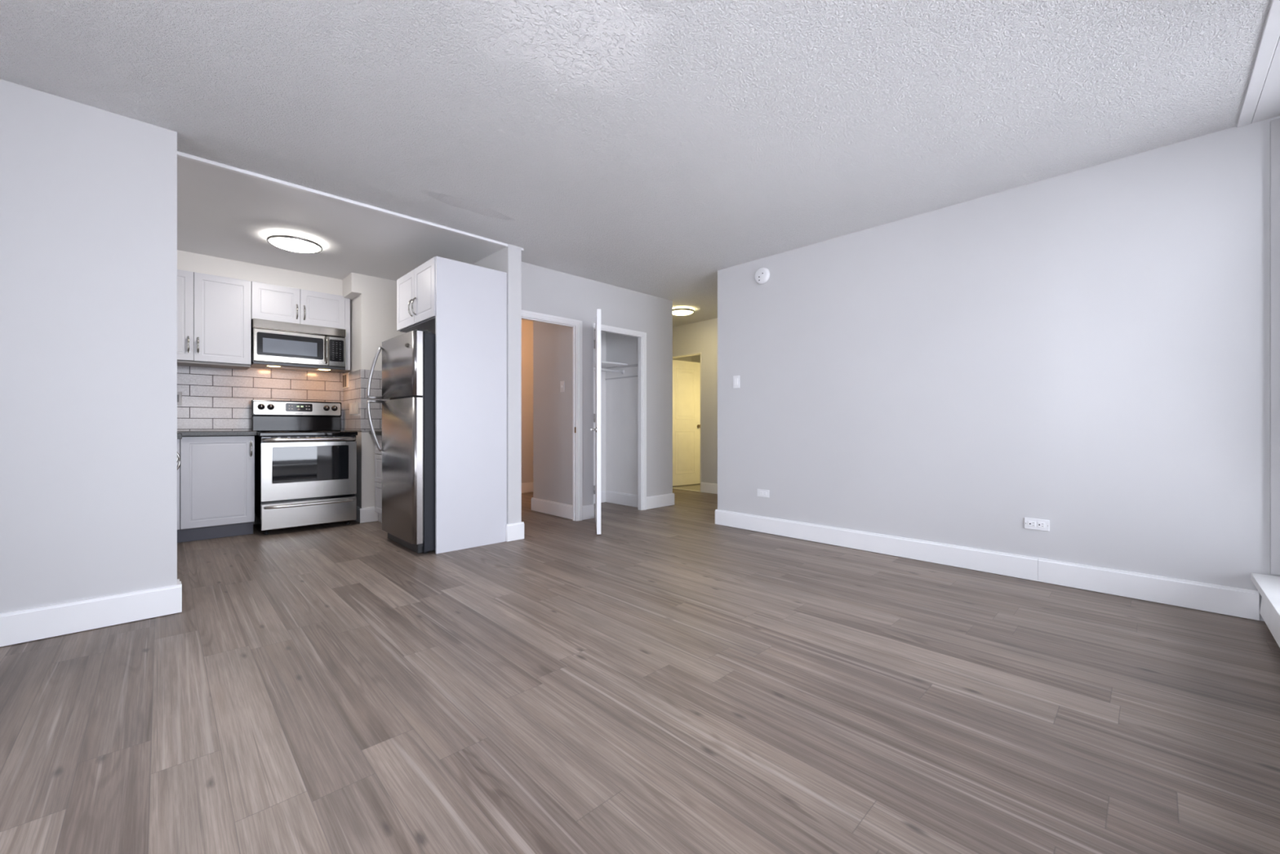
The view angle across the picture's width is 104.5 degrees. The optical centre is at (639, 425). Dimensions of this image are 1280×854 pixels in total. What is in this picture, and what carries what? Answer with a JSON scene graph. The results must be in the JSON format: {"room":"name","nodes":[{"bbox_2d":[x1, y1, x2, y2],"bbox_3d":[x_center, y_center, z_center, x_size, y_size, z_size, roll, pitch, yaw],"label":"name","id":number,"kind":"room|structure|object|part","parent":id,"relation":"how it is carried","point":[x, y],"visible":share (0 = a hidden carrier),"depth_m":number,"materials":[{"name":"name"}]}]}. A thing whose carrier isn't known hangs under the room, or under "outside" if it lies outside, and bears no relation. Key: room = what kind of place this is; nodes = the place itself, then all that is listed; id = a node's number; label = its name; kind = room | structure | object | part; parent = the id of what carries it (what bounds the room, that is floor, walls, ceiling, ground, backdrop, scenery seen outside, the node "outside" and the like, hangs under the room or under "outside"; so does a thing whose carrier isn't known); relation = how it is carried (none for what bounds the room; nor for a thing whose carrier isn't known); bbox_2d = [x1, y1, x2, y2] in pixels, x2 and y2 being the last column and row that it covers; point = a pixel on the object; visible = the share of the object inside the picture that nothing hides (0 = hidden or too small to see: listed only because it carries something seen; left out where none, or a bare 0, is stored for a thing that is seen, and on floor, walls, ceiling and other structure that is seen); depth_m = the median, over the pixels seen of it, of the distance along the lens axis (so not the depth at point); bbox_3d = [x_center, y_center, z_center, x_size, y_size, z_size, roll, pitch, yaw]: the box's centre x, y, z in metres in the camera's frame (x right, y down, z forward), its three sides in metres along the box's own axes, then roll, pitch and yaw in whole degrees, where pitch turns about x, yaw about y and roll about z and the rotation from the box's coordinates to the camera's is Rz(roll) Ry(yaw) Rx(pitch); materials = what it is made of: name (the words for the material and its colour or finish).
{"room":"empty living room","nodes":[
{"label":"empty living room","id":0,"kind":"room"},
{"bbox_2d":[0,79,177,613],"bbox_3d":[-3.207,-0.279,1.921,2.060,2.517,0.120,0,0,-44],"label":"wall","id":1,"kind":"structure","parent":0,"point":[88,194],"depth_m":2.37,"materials":[{"name":"grey paint"}]},
{"bbox_2d":[0,578,182,646],"bbox_3d":[-3.194,0.904,1.921,2.078,0.144,0.138,0,0,-44],"label":"baseboard","id":2,"kind":"structure","parent":1,"relation":"attached to","point":[20,626],"depth_m":2.36,"materials":[{"name":"white wood"}]},
{"bbox_2d":[177,249,342,295],"bbox_3d":[-3.873,-1.437,4.654,2.000,0.170,0.325,0,0,-44],"label":"wall","id":3,"kind":"structure","parent":0,"point":[188,261],"depth_m":4.67,"materials":[{"name":"white paint"}]},
{"bbox_2d":[342,272,361,299],"bbox_3d":[-2.953,-1.426,5.077,0.088,0.192,0.345,0,0,-44],"label":"box","id":4,"kind":"object","parent":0,"point":[352,283],"depth_m":4.98,"materials":[{"name":"white paint"}]},
{"bbox_2d":[343,274,406,523],"bbox_3d":[-2.797,-0.271,5.454,0.660,2.502,0.670,0,0,-44],"label":"wall column","id":5,"kind":"structure","parent":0,"point":[373,313],"depth_m":5.06,"materials":[{"name":"white paint"}]},
{"bbox_2d":[342,368,361,430],"bbox_3d":[-3.031,-0.258,5.215,0.009,0.615,0.670,0,0,-44],"label":"tiled wall","id":6,"kind":"structure","parent":5,"relation":"attached to","point":[352,394],"depth_m":5.17,"materials":[{"name":"white tile"}]},
{"bbox_2d":[342,372,349,388],"bbox_3d":[-3.182,-0.486,5.356,0.010,0.163,0.245,0,0,-44],"label":"light switch","id":7,"kind":"object","parent":6,"relation":"in","point":[345,375],"visible":1,"depth_m":5.33,"materials":[{"name":"white plastic"}]},
{"bbox_2d":[349,402,358,414],"bbox_3d":[-2.953,-0.176,5.120,0.010,0.116,0.301,0,0,-44],"label":"wall outlet","id":8,"kind":"object","parent":6,"relation":"attached to","point":[353,407],"visible":1,"depth_m":5.12,"materials":[{"name":"beige plastic"}]},
{"bbox_2d":[355,506,377,523],"bbox_3d":[-2.945,0.904,5.228,0.168,0.144,0.588,0,0,-44],"label":"baseboard","id":9,"kind":"structure","parent":5,"relation":"attached to","point":[364,514],"depth_m":5.01,"materials":[{"name":"white wood"}]},
{"bbox_2d":[361,368,390,430],"bbox_3d":[-2.561,-0.258,5.210,0.660,0.615,0.009,0,0,-44],"label":"tiled wall","id":10,"kind":"structure","parent":5,"relation":"attached to","point":[376,380],"depth_m":5.05,"materials":[{"name":"white tile"}]},
{"bbox_2d":[472,244,521,524],"bbox_3d":[-1.960,-0.279,5.153,0.125,2.517,2.565,0,0,-44],"label":"wall","id":11,"kind":"structure","parent":0,"point":[508,260],"depth_m":4.22,"materials":[{"name":"grey paint"}]},
{"bbox_2d":[177,151,523,251],"bbox_3d":[-1.812,-1.526,3.544,2.202,0.021,0.035,0,0,-44],"label":"trim","id":12,"kind":"structure","parent":11,"relation":"attached to","point":[180,154],"depth_m":3.28,"materials":[{"name":"white paint"}]},
{"bbox_2d":[396,256,435,333],"bbox_3d":[-1.663,-1.066,4.295,0.637,0.458,0.842,0,0,-44],"label":"upper cabinet","id":13,"kind":"object","parent":11,"relation":"attached to","point":[415,290],"visible":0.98,"depth_m":4.07,"materials":[{"name":"white wood"}]},
{"bbox_3d":[-2.006,-1.069,4.255,0.020,0.453,0.421,0,0,-44],"label":"door","id":14,"kind":"part","parent":13,"relation":"part of","materials":[{"name":"white wood"}]},
{"bbox_3d":[-1.909,-0.980,4.115,0.034,0.148,0.016,0,0,-44],"label":"handle","id":15,"kind":"part","parent":13,"relation":"part of","materials":[{"name":"silver metal"}]},
{"bbox_3d":[-1.853,-0.980,4.057,0.034,0.148,0.016,0,0,-44],"label":"handle","id":16,"kind":"part","parent":13,"relation":"part of","materials":[{"name":"silver metal"}]},
{"bbox_3d":[-1.713,-1.069,3.951,0.020,0.453,0.417,0,0,-44],"label":"door","id":17,"kind":"part","parent":13,"relation":"part of","materials":[{"name":"white wood"}]},
{"bbox_2d":[505,521,524,542],"bbox_3d":[-1.175,0.904,4.342,0.161,0.144,0.343,0,0,-44],"label":"baseboard","id":18,"kind":"structure","parent":11,"relation":"attached to","point":[513,531],"depth_m":4.21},
{"bbox_2d":[521,319,533,493],"bbox_3d":[-2.171,-0.279,6.803,1.865,2.517,0.100,0,0,-44],"label":"wall","id":19,"kind":"structure","parent":0,"point":[526,326],"depth_m":7.24,"materials":[{"name":"grey paint"}]},
{"bbox_2d":[533,320,572,505],"bbox_3d":[-0.917,-0.279,5.466,0.100,2.517,0.805,0,0,-44],"label":"wall","id":20,"kind":"structure","parent":0,"point":[552,343],"depth_m":5.46,"materials":[{"name":"grey paint"}]},
{"bbox_2d":[560,381,564,391],"bbox_3d":[-0.833,-0.417,5.298,0.014,0.118,0.072,0,0,-44],"label":"light switch","id":21,"kind":"object","parent":20,"relation":"attached to","point":[562,383],"visible":1,"depth_m":5.30,"materials":[{"name":"white plastic"}]},
{"bbox_2d":[521,481,674,519],"bbox_3d":[-1.413,0.904,6.341,2.313,0.144,2.898,0,0,-44],"label":"baseboard","id":22,"kind":"structure","parent":20,"relation":"attached to","point":[560,509],"depth_m":5.56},
{"bbox_2d":[594,367,624,373],"bbox_3d":[-0.538,-0.665,5.801,0.907,0.060,0.060,0,0,-44],"label":"closet rod","id":23,"kind":"object","parent":20,"relation":"attached to","point":[622,371],"visible":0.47,"depth_m":5.99,"materials":[{"name":"white plastic"}]},
{"bbox_2d":[521,262,672,506],"bbox_3d":[-0.444,-0.279,5.326,2.295,2.517,0.055,0,0,-44],"label":"wall","id":24,"kind":"structure","parent":0,"point":[545,291],"depth_m":5.48,"materials":[{"name":"grey paint"}]},
{"bbox_2d":[521,309,582,520],"bbox_3d":[-0.928,-0.051,4.848,0.857,2.062,0.069,0,0,-44],"label":"trim","id":25,"kind":"structure","parent":24,"relation":"attached to","point":[576,325],"depth_m":5.10,"materials":[{"name":"white wood"}]},
{"bbox_2d":[590,308,600,534],"bbox_3d":[-0.440,-0.035,4.837,0.094,2.002,0.887,0,0,-6],"label":"door","id":26,"kind":"structure","parent":24,"relation":"in","point":[597,342],"depth_m":4.40,"materials":[{"name":"white wood"}]},
{"bbox_2d":[594,490,637,507],"bbox_3d":[-0.519,0.904,5.781,0.910,0.144,0.705,0,0,-44],"label":"baseboard","id":27,"kind":"structure","parent":24,"relation":"attached to","point":[624,499],"depth_m":6.14,"materials":[{"name":"white wood"}]},
{"bbox_2d":[593,323,646,510],"bbox_3d":[-0.229,-0.051,5.524,0.780,2.062,0.069,0,0,-44],"label":"trim","id":28,"kind":"structure","parent":24,"relation":"attached to","point":[642,336],"depth_m":5.75,"materials":[{"name":"white wood"}]},
{"bbox_2d":[594,329,605,490],"bbox_3d":[-0.799,-0.279,6.071,0.910,2.517,0.100,0,0,-44],"label":"wall","id":29,"kind":"structure","parent":0,"point":[602,333],"depth_m":6.32,"materials":[{"name":"white paint"}]},
{"bbox_2d":[594,360,637,371],"bbox_3d":[-0.543,-0.723,5.806,0.907,0.062,0.633,0,0,-44],"label":"closet shelf","id":30,"kind":"object","parent":29,"relation":"attached to","point":[608,365],"visible":0.39,"depth_m":6.03,"materials":[{"name":"grey paint"}]},
{"bbox_2d":[605,332,637,494],"bbox_3d":[-0.223,-0.279,6.138,0.012,2.517,0.805,0,0,-44],"label":"wall","id":31,"kind":"structure","parent":0,"point":[621,394],"depth_m":6.12,"materials":[{"name":"white paint"}]},
{"bbox_2d":[604,375,637,379],"bbox_3d":[-0.213,-0.593,6.111,0.012,0.015,0.653,0,0,-44],"label":"trim","id":32,"kind":"structure","parent":31,"relation":"attached to","point":[631,375],"depth_m":6.12,"materials":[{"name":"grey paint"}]},
{"bbox_2d":[0,483,1279,853],"bbox_3d":[-0.219,1.030,4.183,9.700,0.100,7.880,0,0,-44],"label":"floor","id":33,"kind":"structure","parent":0,"point":[670,679],"depth_m":1.72,"materials":[{"name":"grey wood"}]},
{"bbox_2d":[177,435,254,542],"bbox_3d":[-3.859,0.534,4.444,0.584,0.891,0.622,0,0,-44],"label":"base cabinet","id":34,"kind":"object","parent":33,"relation":"on","point":[215,474],"visible":0.93,"depth_m":4.27,"materials":[{"name":"white wood"}]},
{"bbox_2d":[177,452,180,470],"bbox_3d":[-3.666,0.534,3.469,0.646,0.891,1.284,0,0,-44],"label":"handle","id":35,"kind":"object","parent":34,"relation":"attached to","point":[178,455],"visible":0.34,"depth_m":3.48,"materials":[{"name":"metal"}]},
{"bbox_2d":[177,431,257,439],"bbox_3d":[-3.655,0.069,3.831,1.166,0.038,1.790,0,0,-44],"label":"countertop","id":36,"kind":"structure","parent":34,"relation":"on","point":[180,433],"depth_m":4.24,"materials":[{"name":"grey stone"}]},
{"bbox_3d":[-3.465,0.210,4.415,0.016,0.148,0.034,0,0,-44],"label":"handle","id":37,"kind":"part","parent":34,"relation":"part of","materials":[{"name":"silver metal"}]},
{"bbox_2d":[250,400,357,534],"bbox_3d":[-3.289,0.364,4.854,0.782,1.232,0.767,0,0,-44],"label":"stove","id":38,"kind":"object","parent":33,"relation":"on","point":[305,467],"visible":0.98,"depth_m":4.67,"materials":[{"name":"silver metal"}]},
{"bbox_3d":[-3.700,-0.184,4.842,0.058,0.058,0.026,0,0,-44],"label":"knob","id":39,"kind":"part","parent":38,"relation":"part of","materials":[{"name":"black plastic"}]},
{"bbox_3d":[-3.646,-0.184,4.894,0.058,0.058,0.026,0,0,-44],"label":"knob","id":40,"kind":"part","parent":38,"relation":"part of","materials":[{"name":"black plastic"}]},
{"bbox_3d":[-3.488,-0.173,5.071,0.742,0.127,0.008,0,0,-44],"label":"control panel","id":41,"kind":"part","parent":38,"relation":"part of","materials":[{"name":"silver metal"}]},
{"bbox_2d":[254,431,357,436],"bbox_3d":[-3.309,0.078,4.872,0.778,0.038,0.715,0,0,-44],"label":"cooktop","id":42,"kind":"object","parent":38,"relation":"in","point":[260,433],"depth_m":4.64,"materials":[{"name":"black ceramic"}]},
{"bbox_3d":[-3.085,0.123,4.644,0.752,0.053,0.032,0,0,-44],"label":"trim","id":43,"kind":"part","parent":38,"relation":"part of","materials":[{"name":"silver metal"}]},
{"bbox_3d":[-3.079,0.812,4.638,0.752,0.231,0.040,0,0,-44],"label":"warming drawer","id":44,"kind":"part","parent":38,"relation":"part of","materials":[{"name":"silver metal"}]},
{"bbox_3d":[-3.079,0.412,4.638,0.752,0.517,0.040,0,0,-44],"label":"oven door","id":45,"kind":"part","parent":38,"relation":"part of","materials":[{"name":"silver metal"}]},
{"bbox_3d":[-3.053,0.728,4.611,0.716,0.024,0.047,0,0,-44],"label":"handle","id":46,"kind":"part","parent":38,"relation":"part of","materials":[{"name":"silver metal"}]},
{"bbox_3d":[-3.046,0.128,4.604,0.738,0.032,0.069,0,0,-44],"label":"door handle","id":47,"kind":"part","parent":38,"relation":"part of","materials":[{"name":"silver metal"}]},
{"bbox_3d":[-3.063,0.354,4.626,0.608,0.333,0.004,0,0,-44],"label":"window trim","id":48,"kind":"part","parent":38,"relation":"part of","materials":[{"name":"black glass"}]},
{"bbox_3d":[-3.303,-0.184,5.226,0.058,0.058,0.026,0,0,-44],"label":"knob","id":49,"kind":"part","parent":38,"relation":"part of","materials":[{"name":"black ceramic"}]},
{"bbox_3d":[-3.251,-0.184,5.276,0.058,0.058,0.026,0,0,-44],"label":"knob","id":50,"kind":"part","parent":38,"relation":"part of","materials":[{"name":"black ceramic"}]},
{"bbox_2d":[374,434,382,522],"bbox_3d":[-2.226,0.534,4.922,0.575,0.891,0.851,0,0,-44],"label":"base cabinet","id":51,"kind":"object","parent":33,"relation":"on","point":[378,456],"visible":0.12,"depth_m":4.97,"materials":[{"name":"white wood"}]},
{"bbox_2d":[368,430,382,434],"bbox_3d":[-2.235,0.069,4.918,0.594,0.037,0.858,0,0,-44],"label":"countertop","id":52,"kind":"structure","parent":51,"relation":"on","point":[377,432],"depth_m":4.85,"materials":[{"name":"grey stone"}]},
{"bbox_3d":[-2.403,0.189,4.751,0.020,0.188,0.844,0,0,-44],"label":"drawer","id":53,"kind":"part","parent":51,"relation":"part of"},
{"bbox_3d":[-2.403,0.429,4.751,0.020,0.278,0.844,0,0,-44],"label":"drawer","id":54,"kind":"part","parent":51,"relation":"part of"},
{"bbox_3d":[-2.403,0.725,4.751,0.020,0.300,0.844,0,0,-44],"label":"drawer","id":55,"kind":"part","parent":51,"relation":"part of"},
{"bbox_2d":[366,328,435,553],"bbox_3d":[-1.742,0.127,4.192,0.838,1.706,0.774,0,0,-44],"label":"refrigerator","id":56,"kind":"object","parent":33,"relation":"on","point":[408,358],"visible":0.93,"depth_m":3.80,"materials":[{"name":"grey metal"}]},
{"bbox_3d":[-2.254,-0.451,4.205,0.121,0.450,0.040,0,0,-44],"label":"handle","id":57,"kind":"part","parent":56,"relation":"part of","materials":[{"name":"silver metal"}]},
{"bbox_3d":[-2.254,0.001,4.205,0.121,0.439,0.040,0,0,-44],"label":"handle","id":58,"kind":"part","parent":56,"relation":"part of","materials":[{"name":"silver metal"}]},
{"bbox_3d":[-1.938,-0.471,4.005,0.068,0.486,0.772,0,0,-44],"label":"freezer door","id":59,"kind":"part","parent":56,"relation":"part of","materials":[{"name":"silver metal"}]},
{"bbox_3d":[-1.938,0.340,4.005,0.068,1.104,0.772,0,0,-44],"label":"door","id":60,"kind":"part","parent":56,"relation":"part of","materials":[{"name":"silver metal"}]},
{"bbox_2d":[435,256,506,553],"bbox_3d":[-1.348,-0.158,3.997,0.594,2.275,0.022,0,0,-44],"label":"end panel","id":61,"kind":"object","parent":33,"relation":"on","point":[471,300],"visible":1,"depth_m":3.97,"materials":[{"name":"white wood"}]},
{"bbox_2d":[0,0,1279,326],"bbox_3d":[-0.855,-1.579,3.568,7.930,0.115,7.880,0,0,-44],"label":"ceiling","id":62,"kind":"structure","parent":0,"point":[655,148],"depth_m":2.40,"materials":[{"name":"paint"}]},
{"bbox_2d":[266,234,322,253],"bbox_3d":[-2.831,-1.488,4.070,0.375,0.068,0.375,0,0,-44],"label":"ceiling light","id":63,"kind":"object","parent":62,"relation":"attached to","point":[293,243],"visible":1,"depth_m":4.00,"materials":[{"name":"white plastic"}]},
{"bbox_2d":[672,307,694,315],"bbox_3d":[0.549,-1.503,6.554,0.340,0.068,0.340,0,0,-44],"label":"ceiling light","id":64,"kind":"object","parent":62,"relation":"attached to","point":[679,311],"visible":0.85,"depth_m":6.46,"materials":[{"name":"white glass"}]},
{"bbox_3d":[0.549,-1.491,6.554,0.315,0.044,0.315,0,0,-44],"label":"lamp shade","id":65,"kind":"part","parent":64,"relation":"part of","materials":[{"name":"white glass"}]},
{"bbox_2d":[672,354,700,362],"bbox_3d":[1.214,-0.279,8.406,1.770,2.517,2.400,0,0,-44],"label":"wall","id":66,"kind":"structure","parent":0,"point":[696,358],"depth_m":9.63,"materials":[{"name":"grey paint"}]},
{"bbox_2d":[672,318,717,493],"bbox_3d":[0.642,-0.279,7.645,0.110,2.517,4.100,0,0,-44],"label":"wall","id":67,"kind":"structure","parent":0,"point":[701,336],"depth_m":7.22,"materials":[{"name":"grey paint"}]},
{"bbox_2d":[672,360,700,485],"bbox_3d":[0.750,-0.042,8.060,0.695,2.016,0.095,0,0,-37],"label":"door","id":68,"kind":"structure","parent":67,"relation":"in","point":[686,375],"depth_m":8.08,"materials":[{"name":"beige paint"}]},
{"bbox_2d":[672,487,700,492],"bbox_3d":[0.654,0.976,7.578,0.045,0.008,0.725,0,0,-44],"label":"trim","id":69,"kind":"structure","parent":67,"relation":"attached to","point":[673,487],"depth_m":7.50,"materials":[{"name":"beige wood"}]},
{"bbox_2d":[672,351,701,483],"bbox_3d":[0.679,-0.050,7.601,0.118,2.060,0.755,0,0,-44],"label":"trim","id":70,"kind":"structure","parent":67,"relation":"attached to","point":[694,353],"depth_m":7.29,"materials":[{"name":"white wood"}]},
{"bbox_2d":[717,115,1279,621],"bbox_3d":[2.712,-0.279,4.165,1.750,2.517,3.780,0,0,-44],"label":"wall","id":71,"kind":"structure","parent":0,"point":[1086,352],"depth_m":3.11,"materials":[{"name":"grey paint"}]},
{"bbox_2d":[733,375,739,388],"bbox_3d":[0.924,-0.418,4.749,0.010,0.119,0.074,0,0,-44],"label":"light switch","id":72,"kind":"object","parent":71,"relation":"attached to","point":[735,378],"visible":1,"depth_m":4.75,"materials":[{"name":"white plastic"}]},
{"bbox_2d":[755,267,769,284],"bbox_3d":[1.113,-1.372,4.529,0.044,0.148,0.148,0,0,-44],"label":"smoke detector","id":73,"kind":"object","parent":71,"relation":"attached to","point":[762,274],"visible":1,"depth_m":4.51,"materials":[{"name":"white plastic"}]},
{"bbox_2d":[757,488,768,497],"bbox_3d":[1.127,0.620,4.537,0.012,0.068,0.125,0,0,-44],"label":"wall outlet","id":74,"kind":"object","parent":71,"relation":"attached to","point":[763,493],"visible":1,"depth_m":4.53,"materials":[{"name":"white plastic"}]},
{"bbox_2d":[700,482,1259,620],"bbox_3d":[1.177,0.904,5.740,1.768,0.144,7.362,0,0,-44],"label":"baseboard","id":75,"kind":"structure","parent":71,"relation":"attached to","point":[1216,598],"depth_m":3.14,"materials":[{"name":"white wood"}]},
{"bbox_2d":[1024,517,1049,531],"bbox_3d":[2.498,0.622,3.119,0.011,0.070,0.125,0,0,-44],"label":"wall outlet","id":76,"kind":"object","parent":71,"relation":"attached to","point":[1029,523],"visible":1,"depth_m":3.12,"materials":[{"name":"white plastic"}]},
{"bbox_2d":[1028,520,1035,526],"bbox_3d":[2.479,0.622,3.134,0.004,0.034,0.037,0,0,-44],"label":"socket","id":77,"kind":"object","parent":76,"relation":"attached to","point":[1031,523],"depth_m":3.13,"materials":[{"name":"white plastic"}]},
{"bbox_2d":[1037,521,1044,528],"bbox_3d":[2.511,0.622,3.101,0.004,0.034,0.037,0,0,-44],"label":"socket","id":78,"kind":"object","parent":76,"relation":"attached to","point":[1040,524],"depth_m":3.10,"materials":[{"name":"white plastic"}]},
{"bbox_2d":[1236,0,1279,127],"bbox_3d":[0.933,-1.532,0.452,5.970,0.009,0.047,0,0,-44],"label":"trim","id":79,"kind":"structure","parent":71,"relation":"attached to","point":[1271,33],"depth_m":2.09,"materials":[{"name":"white paint"}]},
{"bbox_2d":[1251,36,1279,123],"bbox_3d":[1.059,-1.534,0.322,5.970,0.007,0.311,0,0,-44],"label":"window","id":80,"kind":"structure","parent":71,"relation":"in","point":[1268,106],"depth_m":2.29,"materials":[{"name":"white glass"}]},
{"bbox_2d":[1270,118,1279,575],"bbox_3d":[3.217,-0.388,2.368,0.022,2.245,0.253,0,0,-44],"label":"trim","id":81,"kind":"structure","parent":71,"relation":"attached to","point":[1275,123],"depth_m":2.44,"materials":[{"name":"white paint"}]},
{"bbox_3d":[-3.801,-0.278,5.054,2.660,2.517,0.150,0,0,-44],"label":"wall","id":82,"kind":"structure","parent":0,"visible":0},
{"bbox_2d":[177,365,344,431],"bbox_3d":[-3.983,-0.285,4.767,2.000,0.670,0.009,0,0,-44],"label":"tiled wall","id":83,"kind":"structure","parent":82,"relation":"attached to","point":[214,399],"depth_m":4.82,"materials":[{"name":"white tile"}]},
{"bbox_2d":[177,391,182,404],"bbox_3d":[-4.227,-0.248,4.517,0.072,0.120,0.010,0,0,-44],"label":"wall outlet","id":84,"kind":"object","parent":83,"relation":"attached to","point":[179,393],"visible":0.44,"depth_m":4.53,"materials":[{"name":"grey plastic"}]},
{"bbox_2d":[177,269,251,369],"bbox_3d":[-4.019,-0.949,4.456,0.794,0.802,0.382,0,0,-44],"label":"upper cabinet","id":85,"kind":"object","parent":83,"relation":"attached to","point":[214,312],"visible":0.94,"depth_m":4.44,"materials":[{"name":"white wood"}]},
{"bbox_3d":[-4.060,-0.958,4.212,0.392,0.778,0.020,0,0,-44],"label":"door","id":86,"kind":"part","parent":85,"relation":"part of","materials":[{"name":"white wood"}]},
{"bbox_3d":[-3.924,-0.707,4.305,0.016,0.148,0.034,0,0,-44],"label":"handle","id":87,"kind":"part","parent":85,"relation":"part of","materials":[{"name":"silver metal"}]},
{"bbox_3d":[-3.879,-0.707,4.349,0.016,0.148,0.034,0,0,-44],"label":"handle","id":88,"kind":"part","parent":85,"relation":"part of","materials":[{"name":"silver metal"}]},
{"bbox_2d":[251,280,350,372],"bbox_3d":[-3.438,-0.966,5.017,0.818,0.768,0.382,0,0,-44],"label":"upper cabinet","id":89,"kind":"object","parent":83,"relation":"attached to","point":[271,302],"visible":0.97,"depth_m":4.90,"materials":[{"name":"white wood"}]},
{"bbox_3d":[-3.493,-1.173,4.760,0.378,0.348,0.020,0,0,-44],"label":"door","id":90,"kind":"part","parent":89,"relation":"part of","materials":[{"name":"white wood"}]},
{"bbox_3d":[-3.358,-1.118,4.853,0.016,0.148,0.034,0,0,-44],"label":"handle","id":91,"kind":"part","parent":89,"relation":"part of","materials":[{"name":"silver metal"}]},
{"bbox_2d":[250,318,346,373],"bbox_3d":[-3.432,-0.781,4.977,0.760,0.424,0.449,0,0,-44],"label":"microwave","id":92,"kind":"object","parent":89,"relation":"attached to","point":[275,344],"visible":1,"depth_m":4.83,"materials":[{"name":"silver metal"}]},
{"bbox_3d":[-3.375,-0.753,4.811,0.602,0.301,0.030,0,0,-44],"label":"door","id":93,"kind":"part","parent":92,"relation":"part of","materials":[{"name":"silver metal"}]},
{"bbox_3d":[-3.317,-0.952,4.859,0.760,0.083,0.042,0,0,-44],"label":"vent panel","id":94,"kind":"part","parent":92,"relation":"part of","materials":[{"name":"silver metal"}]},
{"bbox_3d":[-3.150,-0.765,4.977,0.020,0.286,0.057,0,0,-44],"label":"handle","id":95,"kind":"part","parent":92,"relation":"part of","materials":[{"name":"silver metal"}]},
{"bbox_3d":[-3.103,-0.753,5.074,0.150,0.301,0.030,0,0,-44],"label":"control panel","id":96,"kind":"part","parent":92,"relation":"part of","materials":[{"name":"silver metal"}]},
{"bbox_3d":[-3.314,-1.118,4.895,0.016,0.148,0.034,0,0,-44],"label":"handle","id":97,"kind":"part","parent":89,"relation":"part of","materials":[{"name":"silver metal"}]},
{"bbox_3d":[-3.216,-1.173,5.027,0.386,0.348,0.020,0,0,-44],"label":"door","id":98,"kind":"part","parent":89,"relation":"part of","materials":[{"name":"white wood"}]},
{"bbox_3d":[-3.173,-0.965,5.298,0.047,0.765,0.341,0,0,-44],"label":"filler panel","id":99,"kind":"part","parent":89,"relation":"part of","materials":[{"name":"white wood"}]},
{"bbox_3d":[1.209,-0.278,0.167,5.970,2.517,0.120,0,0,-44],"label":"wall window","id":100,"kind":"structure","parent":0,"visible":0},
{"bbox_2d":[1250,573,1279,647],"bbox_3d":[1.191,0.860,0.455,5.545,0.240,0.314,0,0,-44],"label":"baseboard heater","id":101,"kind":"object","parent":100,"relation":"attached to","point":[1268,586],"visible":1,"depth_m":2.25,"materials":[{"name":"white metal"}]},
{"bbox_3d":[1.109,0.863,0.540,5.545,0.145,0.020,0,0,-44],"label":"panel","id":102,"kind":"part","parent":101,"relation":"part of","materials":[{"name":"white metal"}]}
]}

